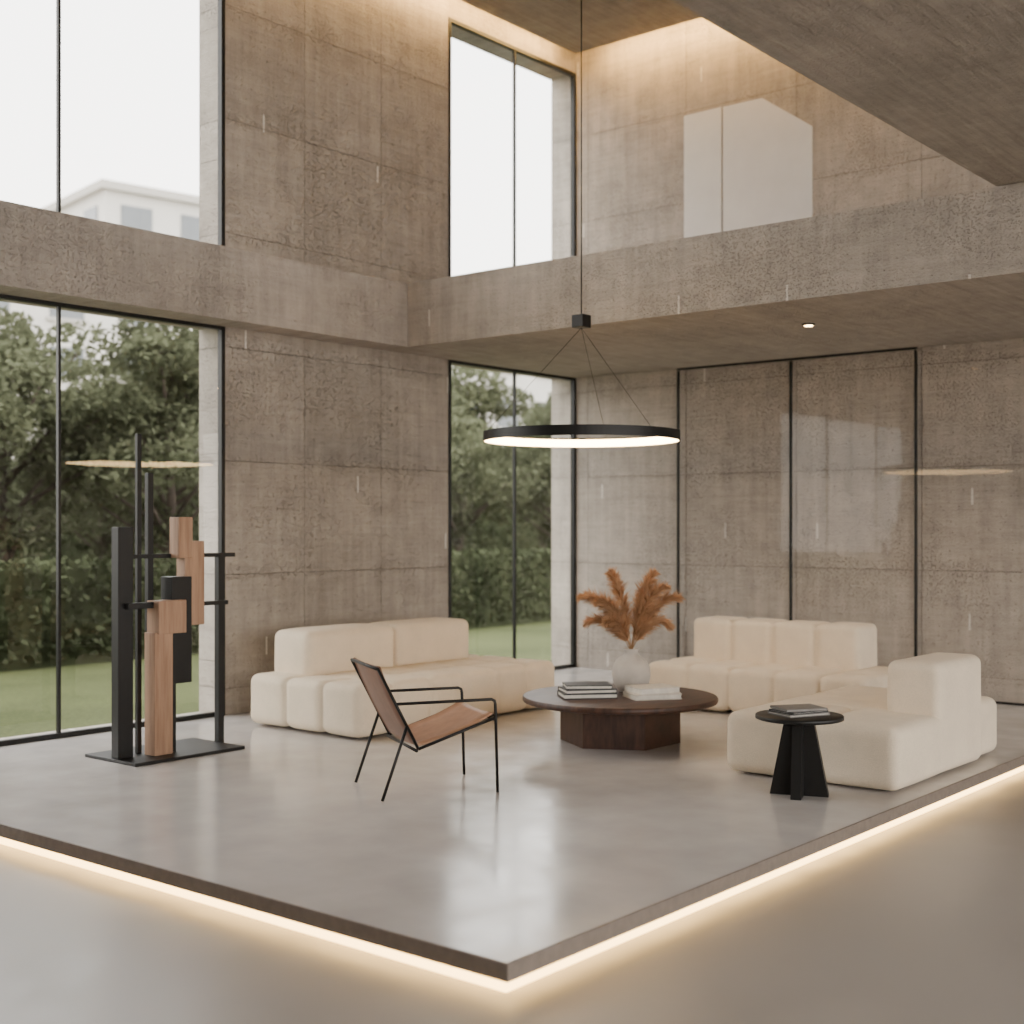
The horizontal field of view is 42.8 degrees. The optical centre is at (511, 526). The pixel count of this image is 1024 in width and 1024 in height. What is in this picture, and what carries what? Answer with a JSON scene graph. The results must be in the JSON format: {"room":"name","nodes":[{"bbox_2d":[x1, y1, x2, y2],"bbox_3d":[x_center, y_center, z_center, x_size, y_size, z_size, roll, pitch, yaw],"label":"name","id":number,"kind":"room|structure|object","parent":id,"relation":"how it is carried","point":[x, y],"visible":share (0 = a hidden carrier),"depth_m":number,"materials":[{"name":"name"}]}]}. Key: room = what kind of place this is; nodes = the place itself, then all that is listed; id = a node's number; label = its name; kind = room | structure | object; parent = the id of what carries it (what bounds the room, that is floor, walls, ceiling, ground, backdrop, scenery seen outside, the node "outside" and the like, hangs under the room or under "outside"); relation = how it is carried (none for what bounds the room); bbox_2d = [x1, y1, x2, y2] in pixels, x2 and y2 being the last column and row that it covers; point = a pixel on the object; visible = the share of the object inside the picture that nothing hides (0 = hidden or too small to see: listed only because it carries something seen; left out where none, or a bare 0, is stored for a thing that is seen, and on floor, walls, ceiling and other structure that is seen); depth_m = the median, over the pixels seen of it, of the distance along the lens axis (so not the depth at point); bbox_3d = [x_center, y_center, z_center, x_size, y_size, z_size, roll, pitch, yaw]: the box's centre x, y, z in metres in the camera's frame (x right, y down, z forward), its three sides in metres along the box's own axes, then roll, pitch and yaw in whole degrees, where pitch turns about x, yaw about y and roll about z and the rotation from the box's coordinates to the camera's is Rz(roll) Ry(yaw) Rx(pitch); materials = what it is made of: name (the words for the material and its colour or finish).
{"room":"living room","nodes":[
{"label":"living room","id":0,"kind":"room"},
{"bbox_2d":[0,0,575,739],"bbox_3d":[-4.497,-1.900,8.891,0.350,7.600,16.000,0,0,40],"label":"wall","id":1,"kind":"structure","parent":0,"point":[336,111],"depth_m":11.99,"materials":[{"name":"concrete"}]},
{"bbox_2d":[0,294,224,745],"bbox_3d":[-4.083,-0.055,9.146,0.053,3.310,5.120,0,0,40],"label":"window","id":2,"kind":"structure","parent":1,"relation":"in","point":[221,330],"depth_m":9.97,"materials":[{"name":"metal"}]},
{"bbox_2d":[56,0,224,245],"bbox_3d":[-4.083,-3.740,9.146,0.053,2.880,5.120,0,0,40],"label":"window","id":3,"kind":"structure","parent":1,"relation":"in","point":[221,3],"depth_m":11.08,"materials":[{"name":"metal"}]},
{"bbox_2d":[0,200,406,349],"bbox_3d":[-5.217,-2.000,7.482,0.330,0.600,12.910,0,0,40],"label":"beam","id":4,"kind":"structure","parent":1,"relation":"attached to","point":[48,255],"depth_m":10.43,"materials":[{"name":"concrete"}]},
{"bbox_2d":[448,360,575,669],"bbox_3d":[0.026,-0.055,14.131,0.053,3.310,2.160,0,0,40],"label":"window","id":5,"kind":"structure","parent":1,"relation":"in","point":[572,664],"depth_m":14.23,"materials":[{"name":"metal"}]},
{"bbox_2d":[448,17,575,276],"bbox_3d":[0.026,-3.740,14.131,0.053,2.880,2.160,0,0,40],"label":"window","id":6,"kind":"structure","parent":1,"relation":"in","point":[451,21],"depth_m":14.12,"materials":[{"name":"metal"}]},
{"bbox_2d":[0,770,1023,1023],"bbox_3d":[0.770,1.800,3.253,14.950,0.150,18.000,0,0,40],"label":"floor","id":7,"kind":"structure","parent":0,"point":[919,919],"depth_m":5.25,"materials":[{"name":"grey concrete"}]},
{"bbox_2d":[0,667,1023,982],"bbox_3d":[0.355,1.662,9.866,5.897,0.126,8.322,0,0,40],"label":"platform","id":8,"kind":"object","parent":7,"relation":"on","point":[576,850],"visible":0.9,"depth_m":7.11,"materials":[{"name":"grey concrete"}]},
{"bbox_2d":[85,434,244,766],"bbox_3d":[-2.400,0.475,9.320,0.600,2.250,1.070,0,0,40],"label":"abstract sculpture","id":9,"kind":"object","parent":8,"relation":"on","point":[169,620],"visible":1,"depth_m":9.11,"materials":[{"name":"black metal"}]},
{"bbox_2d":[0,837,509,992],"bbox_3d":[-2.262,1.695,6.701,5.825,0.056,0.024,0,0,40],"label":"led strip","id":10,"kind":"object","parent":8,"relation":"attached to","point":[488,982],"visible":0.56,"depth_m":5.65,"materials":[{"name":"white plastic"}]},
{"bbox_2d":[251,617,554,737],"bbox_3d":[-0.862,1.214,11.059,1.286,0.772,2.436,0,0,40],"label":"sofa","id":11,"kind":"object","parent":8,"relation":"on","point":[315,685],"visible":0.8,"depth_m":10.64,"materials":[{"name":"beige fabric"}]},
{"bbox_2d":[350,657,498,800],"bbox_3d":[-0.545,1.209,8.042,0.764,0.788,0.629,0,0,-21],"label":"lounge chair","id":12,"kind":"object","parent":8,"relation":"on","point":[460,717],"visible":1,"depth_m":7.94,"materials":[{"name":"brown leather"}]},
{"bbox_2d":[522,684,717,750],"bbox_3d":[0.806,1.429,9.781,1.456,0.342,1.456,0,0,40],"label":"coffee table","id":13,"kind":"object","parent":8,"relation":"on","point":[620,723],"visible":0.76,"depth_m":9.41,"materials":[{"name":"brown wood"}]},
{"bbox_2d":[557,681,617,698],"bbox_3d":[0.558,1.208,9.701,0.404,0.097,0.286,0,0,-9],"label":"book stack","id":14,"kind":"object","parent":13,"relation":"on","point":[578,689],"visible":1,"depth_m":9.58,"materials":[{"name":"grey paper"}]},
{"bbox_2d":[612,648,650,691],"bbox_3d":[0.908,1.091,9.969,0.296,0.332,0.296,0,0,40],"label":"vase","id":15,"kind":"object","parent":13,"relation":"on","point":[630,668],"visible":0.92,"depth_m":9.87,"materials":[{"name":"white ceramic"}]},
{"bbox_2d":[576,566,685,648],"bbox_3d":[0.906,0.629,9.971,0.856,0.687,0.324,0,0,0],"label":"pampas grass","id":16,"kind":"object","parent":15,"relation":"in","point":[645,619],"depth_m":9.96,"materials":[{"name":"brown plant"}]},
{"bbox_2d":[623,683,681,700],"bbox_3d":[1.033,1.214,9.633,0.371,0.086,0.284,0,0,-18],"label":"book stack","id":17,"kind":"object","parent":13,"relation":"on","point":[658,691],"visible":1,"depth_m":9.54,"materials":[{"name":"beige paper"}]},
{"bbox_2d":[510,766,1023,990],"bbox_3d":[2.579,1.695,8.013,0.024,0.056,8.154,0,0,40],"label":"led strip","id":18,"kind":"object","parent":8,"relation":"attached to","point":[540,973],"visible":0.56,"depth_m":6.08,"materials":[{"name":"white plastic"}]},
{"bbox_2d":[649,616,887,710],"bbox_3d":[2.316,1.216,11.394,2.086,0.768,1.035,0,0,40],"label":"sofa","id":19,"kind":"object","parent":8,"relation":"on","point":[744,662],"visible":0.75,"depth_m":11.25,"materials":[{"name":"beige fabric"}]},
{"bbox_2d":[755,710,843,800],"bbox_3d":[1.719,1.361,7.823,0.520,0.478,0.520,0,0,40],"label":"side table","id":20,"kind":"object","parent":8,"relation":"on","point":[799,772],"visible":0.78,"depth_m":7.77,"materials":[{"name":"black wood"}]},
{"bbox_2d":[768,704,829,717],"bbox_3d":[1.717,1.099,7.837,0.304,0.045,0.243,0,0,-24],"label":"magazine stack","id":21,"kind":"object","parent":20,"relation":"on","point":[789,710],"visible":1,"depth_m":7.77,"materials":[{"name":"grey paper"}]},
{"bbox_2d":[677,347,1023,705],"bbox_3d":[3.836,-0.049,12.319,5.352,3.298,0.030,0,0,40],"label":"glass wall","id":22,"kind":"structure","parent":8,"relation":"on","point":[909,348],"depth_m":13.16,"materials":[{"name":"metal"}]},
{"bbox_2d":[727,652,996,790],"bbox_3d":[2.427,1.232,8.866,1.195,0.737,1.874,0,0,40],"label":"sectional sofa","id":23,"kind":"object","parent":8,"relation":"on","point":[932,717],"visible":0.9,"depth_m":8.36,"materials":[{"name":"beige fabric"}]},
{"bbox_2d":[461,0,700,52],"bbox_3d":[1.007,-5.335,4.146,13.720,0.130,15.680,0,0,40],"label":"ceiling","id":24,"kind":"structure","parent":0,"point":[558,22],"depth_m":13.50,"materials":[{"name":"wood"}]},
{"bbox_2d":[483,0,679,447],"bbox_3d":[0.540,-2.967,10.182,1.530,4.605,1.530,0,0,40],"label":"ring pendant light","id":25,"kind":"object","parent":24,"relation":"hanging from","point":[650,435],"visible":1,"depth_m":10.16,"materials":[{"name":"black metal"}]},
{"bbox_2d":[551,17,1023,702],"bbox_3d":[6.085,-1.900,10.762,14.300,7.600,0.350,0,0,40],"label":"wall","id":26,"kind":"structure","parent":0,"point":[853,415],"depth_m":13.34,"materials":[{"name":"concrete"}]},
{"bbox_2d":[684,107,721,237],"bbox_3d":[2.022,-3.741,13.874,0.454,1.333,0.014,0,0,40],"label":"wall panel","id":27,"kind":"object","parent":26,"relation":"attached to","point":[702,130],"visible":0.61,"depth_m":13.87,"materials":[{"name":"paint"}]},
{"bbox_2d":[386,272,1023,377],"bbox_3d":[5.126,-2.000,9.324,13.950,0.600,3.090,0,0,40],"label":"gallery slab","id":28,"kind":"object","parent":26,"relation":"attached to","point":[991,308],"visible":0.4,"depth_m":11.43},
{"bbox_2d":[407,182,1023,346],"bbox_3d":[4.268,-2.000,8.023,13.620,0.600,0.010,0,0,39],"label":"fascia","id":29,"kind":"object","parent":28,"relation":"attached to","point":[979,233],"depth_m":10.06,"materials":[{"name":"grey concrete"}]},
{"bbox_2d":[802,323,814,326],"bbox_3d":[2.483,-1.691,10.952,0.110,0.016,0.110,0,0,40],"label":"recessed light","id":30,"kind":"object","parent":28,"relation":"attached to","point":[804,324],"visible":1,"depth_m":10.92,"materials":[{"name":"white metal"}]},
{"bbox_2d":[723,98,812,230],"bbox_3d":[2.608,-3.736,13.391,1.017,1.331,0.014,0,0,40],"label":"wall panel","id":31,"kind":"object","parent":26,"relation":"attached to","point":[768,150],"visible":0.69,"depth_m":13.41,"materials":[{"name":"paint"}]},
{"bbox_2d":[673,0,1023,185],"bbox_3d":[3.277,-2.453,2.482,8.100,0.295,16.000,0,0,40],"label":"ceiling","id":32,"kind":"structure","parent":0,"point":[948,75],"depth_m":6.42,"materials":[{"name":"wood"}]},
{"label":"outside","id":33,"kind":"structure","parent":0,"visible":0},
{"bbox_2d":[0,622,550,737],"bbox_3d":[-46.236,1.820,76.993,150.700,0.200,180.000,0,0,39],"label":"lawn","id":34,"kind":"structure","parent":33,"point":[27,696],"depth_m":13.93,"materials":[{"name":"green plant"}]},
{"bbox_2d":[0,450,12,493],"bbox_3d":[-8.580,-0.579,16.651,3.916,4.597,4.285,0,0,-12],"label":"tree","id":35,"kind":"object","parent":34,"relation":"on","point":[3,461],"visible":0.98,"depth_m":18.30,"materials":[{"name":"green plant"}]},
{"bbox_2d":[6,414,64,504],"bbox_3d":[-10.957,-0.885,25.246,4.856,5.210,4.438,0,0,-24],"label":"tree","id":36,"kind":"object","parent":34,"relation":"on","point":[13,489],"visible":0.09,"depth_m":25.16,"materials":[{"name":"green plant"}]},
{"bbox_2d":[0,301,170,460],"bbox_3d":[-21.950,-4.315,55.000,12.600,12.070,9.600,0,0,-41],"label":"apartment building","id":37,"kind":"structure","parent":34,"relation":"on","point":[44,317],"depth_m":52.57,"materials":[{"name":"white paint"}]},
{"bbox_2d":[0,305,198,566],"bbox_3d":[-7.134,-0.776,18.835,4.144,4.992,4.534,0,0,42],"label":"tree","id":38,"kind":"object","parent":34,"relation":"on","point":[20,373],"visible":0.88,"depth_m":18.72,"materials":[{"name":"green plant"}]},
{"bbox_2d":[6,318,198,562],"bbox_3d":[-5.131,-0.834,20.191,4.761,5.108,4.351,0,0,16],"label":"tree","id":39,"kind":"object","parent":34,"relation":"on","point":[167,362],"visible":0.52,"depth_m":19.20,"materials":[{"name":"green plant"}]},
{"bbox_2d":[10,419,198,565],"bbox_3d":[-7.287,-0.196,24.158,3.263,3.831,3.571,0,0,-2],"label":"tree","id":40,"kind":"object","parent":34,"relation":"on","point":[99,546],"visible":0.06,"depth_m":23.82,"materials":[{"name":"green plant"}]},
{"bbox_2d":[15,363,198,561],"bbox_3d":[-8.077,-0.962,28.693,4.568,5.364,4.999,0,0,17],"label":"tree","id":41,"kind":"object","parent":34,"relation":"on","point":[92,378],"visible":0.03,"depth_m":28.39,"materials":[{"name":"green plant"}]},
{"bbox_2d":[42,178,198,343],"bbox_3d":[-15.832,-6.415,62.000,11.600,16.270,9.600,0,0,-40],"label":"apartment building","id":42,"kind":"structure","parent":34,"relation":"on","point":[163,211],"depth_m":56.25,"materials":[{"name":"white paint"}]},
{"bbox_2d":[123,334,198,539],"bbox_3d":[-4.690,-0.885,23.060,4.438,5.210,4.856,0,0,-12],"label":"tree","id":43,"kind":"object","parent":34,"relation":"on","point":[193,506],"visible":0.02,"depth_m":22.63,"materials":[{"name":"green plant"}]},
{"bbox_2d":[0,547,550,671],"bbox_3d":[2.083,1.023,26.150,1.304,1.394,47.114,0,0,40],"label":"hedge","id":44,"kind":"object","parent":34,"relation":"on","point":[481,586],"visible":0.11,"depth_m":16.53,"materials":[{"name":"green plant"}]},
{"bbox_2d":[7,486,550,567],"bbox_3d":[-3.708,0.082,41.916,1.466,3.276,60.267,0,0,40],"label":"hedge","id":45,"kind":"object","parent":34,"relation":"on","point":[71,547],"visible":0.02,"depth_m":44.21,"materials":[{"name":"green plant"}]},
{"bbox_2d":[451,463,501,549],"bbox_3d":[-1.948,-0.323,31.428,3.481,4.086,3.809,0,0,-38],"label":"tree","id":46,"kind":"object","parent":34,"relation":"on","point":[472,463],"visible":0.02,"depth_m":31.05,"materials":[{"name":"green plant"}]},
{"bbox_2d":[451,390,504,499],"bbox_3d":[-2.218,-0.630,24.641,4.003,4.700,4.380,0,0,16],"label":"tree","id":47,"kind":"object","parent":34,"relation":"on","point":[470,440],"visible":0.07,"depth_m":24.93,"materials":[{"name":"green plant"}]},
{"bbox_2d":[451,365,550,555],"bbox_3d":[-1.389,-0.885,27.584,4.438,5.210,4.856,0,0,30],"label":"tree","id":48,"kind":"object","parent":34,"relation":"on","point":[491,400],"visible":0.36,"depth_m":27.05,"materials":[{"name":"green plant"}]},
{"bbox_2d":[451,366,550,455],"bbox_3d":[-1.820,-4.165,70.000,10.600,11.770,14.600,0,0,45],"label":"apartment building","id":49,"kind":"structure","parent":34,"relation":"on","point":[539,388],"depth_m":65.36,"materials":[{"name":"white paint"}]},
{"bbox_2d":[472,400,550,549],"bbox_3d":[1.257,-0.630,29.048,4.380,4.700,4.003,0,0,1],"label":"tree","id":50,"kind":"object","parent":34,"relation":"on","point":[540,499],"visible":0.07,"depth_m":28.52,"materials":[{"name":"green plant"}]},
{"bbox_2d":[490,412,550,553],"bbox_3d":[0.873,-0.962,38.785,4.999,5.364,4.568,0,0,15],"label":"tree","id":51,"kind":"object","parent":34,"relation":"on","point":[542,518],"visible":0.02,"depth_m":38.80,"materials":[{"name":"green plant"}]},
{"bbox_2d":[501,390,550,507],"bbox_3d":[2.200,-0.962,31.883,4.568,5.364,4.999,0,0,22],"label":"tree","id":52,"kind":"object","parent":34,"relation":"on","point":[537,405],"visible":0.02,"depth_m":31.86,"materials":[{"name":"green plant"}]}
]}

